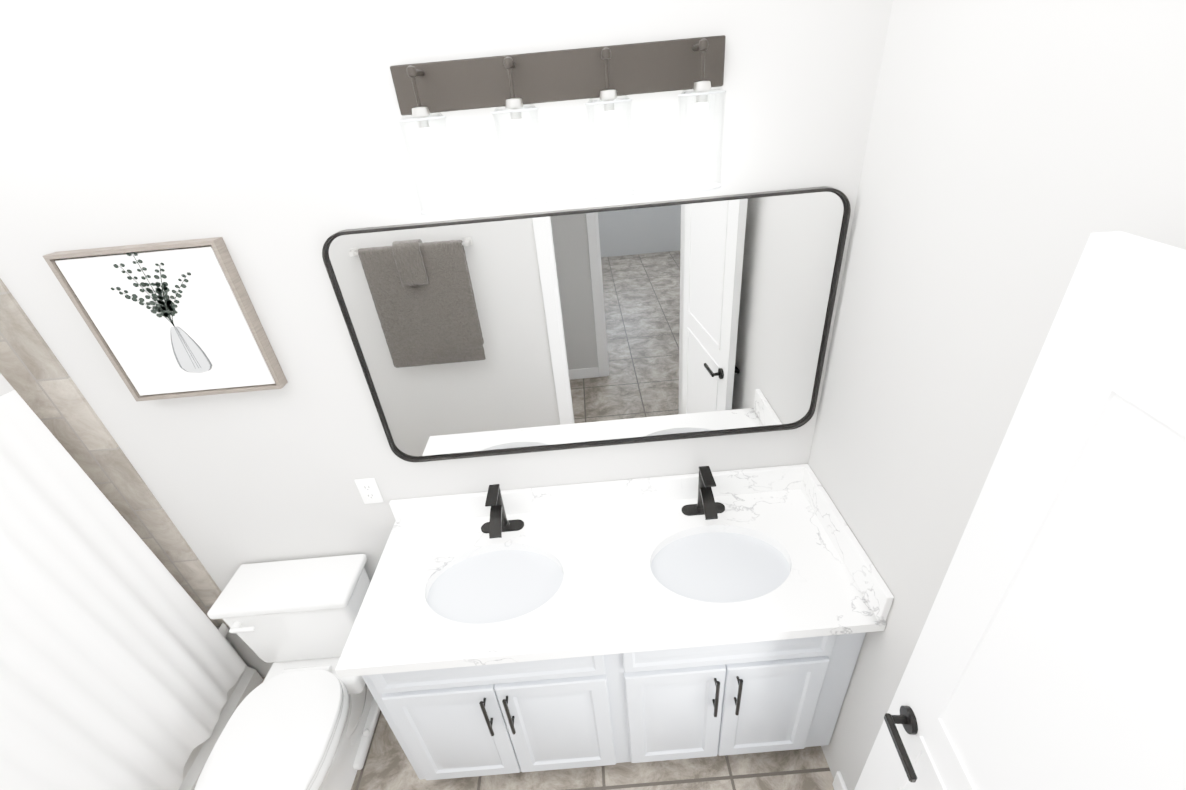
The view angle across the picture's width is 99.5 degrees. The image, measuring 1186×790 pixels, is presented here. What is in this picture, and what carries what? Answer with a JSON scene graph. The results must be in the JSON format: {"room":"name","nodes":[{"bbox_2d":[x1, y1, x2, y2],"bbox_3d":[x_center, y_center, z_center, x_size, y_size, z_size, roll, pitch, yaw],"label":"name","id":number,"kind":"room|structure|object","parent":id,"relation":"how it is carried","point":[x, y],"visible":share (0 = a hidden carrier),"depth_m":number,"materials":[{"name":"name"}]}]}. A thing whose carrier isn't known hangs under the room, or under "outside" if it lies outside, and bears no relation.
{"room":"bathroom","nodes":[
{"label":"bathroom","id":0,"kind":"room"},
{"bbox_2d":[0,0,892,676],"bbox_3d":[-0.838,-0.007,1.667,3.410,2.900,0.110,-5,31,0],"label":"wall","id":1,"kind":"structure","parent":0,"point":[264,140],"depth_m":1.28,"materials":[{"name":"grey paint"}]},
{"bbox_2d":[0,278,227,626],"bbox_3d":[-2.002,0.170,1.648,0.840,2.000,0.010,-5,31,0],"label":"wall tile","id":2,"kind":"structure","parent":1,"relation":"attached to","point":[35,375],"depth_m":1.65,"materials":[{"name":"beige tile"}]},
{"bbox_2d":[43,237,287,401],"bbox_3d":[-1.198,-0.202,1.443,0.450,0.450,0.040,-5,31,0],"label":"picture frame","id":3,"kind":"object","parent":1,"relation":"attached to","point":[172,319],"visible":1,"depth_m":1.42,"materials":[{"name":"white paper"}]},
{"bbox_2d":[355,478,382,503],"bbox_3d":[-0.807,0.347,1.810,0.070,0.115,0.007,-5,31,0],"label":"electrical outlet","id":4,"kind":"object","parent":1,"relation":"attached to","point":[368,489],"visible":1,"depth_m":1.81,"materials":[{"name":"white plastic"}]},
{"bbox_2d":[389,35,726,215],"bbox_3d":[-0.067,-0.623,1.171,0.770,0.307,0.166,-5,31,0],"label":"sconce","id":5,"kind":"object","parent":1,"relation":"attached to","point":[513,84],"visible":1,"depth_m":1.16,"materials":[{"name":"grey metal"}]},
{"bbox_2d":[322,186,850,462],"bbox_3d":[0.005,-0.163,1.531,1.430,0.775,0.028,-5,31,0],"label":"mirror","id":6,"kind":"object","parent":1,"relation":"attached to","point":[667,320],"visible":0.96,"depth_m":1.49,"materials":[{"name":"grey mirror"}]},
{"bbox_2d":[261,677,833,789],"bbox_3d":[0.256,2.848,-0.362,5.110,0.050,6.610,-5,31,0],"label":"floor","id":7,"kind":"structure","parent":0,"point":[387,765],"depth_m":1.92,"materials":[{"name":"tile"}]},
{"bbox_2d":[178,623,262,789],"bbox_3d":[-1.906,1.572,1.612,0.762,0.430,1.496,-5,31,0],"label":"bathtub","id":8,"kind":"object","parent":7,"relation":"on","point":[249,681],"visible":0.1,"depth_m":2.12,"materials":[{"name":"white ceramic"}]},
{"bbox_2d":[195,554,379,789],"bbox_3d":[-1.085,1.172,1.815,0.494,0.775,0.805,-5,31,0],"label":"toilet","id":9,"kind":"object","parent":7,"relation":"on","point":[304,716],"visible":0.98,"depth_m":1.82,"materials":[{"name":"white ceramic"}]},
{"bbox_2d":[335,464,893,779],"bbox_3d":[0.068,0.900,1.852,1.543,1.020,0.575,-5,31,0],"label":"bathroom vanity","id":10,"kind":"object","parent":7,"relation":"on","point":[639,620],"visible":1,"depth_m":1.62,"materials":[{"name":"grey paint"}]},
{"bbox_2d":[481,484,523,538],"bbox_3d":[-0.333,0.422,1.738,0.158,0.186,0.141,-5,31,0],"label":"faucet","id":11,"kind":"object","parent":10,"relation":"on","point":[497,524],"visible":1,"depth_m":1.73,"materials":[{"name":"black metal"}]},
{"bbox_2d":[681,466,724,519],"bbox_3d":[0.394,0.358,1.734,0.158,0.186,0.141,-5,31,0],"label":"faucet","id":12,"kind":"object","parent":10,"relation":"on","point":[708,506],"visible":1,"depth_m":1.72,"materials":[{"name":"black metal"}]},
{"bbox_2d":[808,0,1185,789],"bbox_3d":[0.841,0.295,0.913,0.110,2.900,1.630,-5,31,0],"label":"wall","id":13,"kind":"structure","parent":0,"point":[1018,152],"depth_m":1.01,"materials":[{"name":"grey paint"}]},
{"bbox_2d":[832,771,846,789],"bbox_3d":[0.899,1.621,1.425,0.013,0.100,0.920,-5,31,0],"label":"baseboard","id":14,"kind":"structure","parent":13,"relation":"attached to","point":[838,783],"depth_m":1.77,"materials":[{"name":"white"}]},
{"bbox_2d":[854,231,1185,789],"bbox_3d":[0.718,0.846,0.851,0.147,2.020,0.748,-2,31,5],"label":"door","id":15,"kind":"structure","parent":13,"relation":"in","point":[1049,652],"depth_m":0.68,"materials":[{"name":"white wood"}]},
{"bbox_3d":[-1.728,-0.065,0.638,0.060,0.060,1.499,-5,31,0],"label":"shower curtain rod","id":16,"kind":"object","parent":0,"visible":0},
{"bbox_2d":[0,373,244,789],"bbox_3d":[-1.615,0.739,1.129,0.132,2.047,1.365,-5,31,0],"label":"shower curtain","id":17,"kind":"object","parent":16,"relation":"hanging from","point":[122,665],"visible":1,"depth_m":1.57,"materials":[{"name":"white fabric"}]}
]}

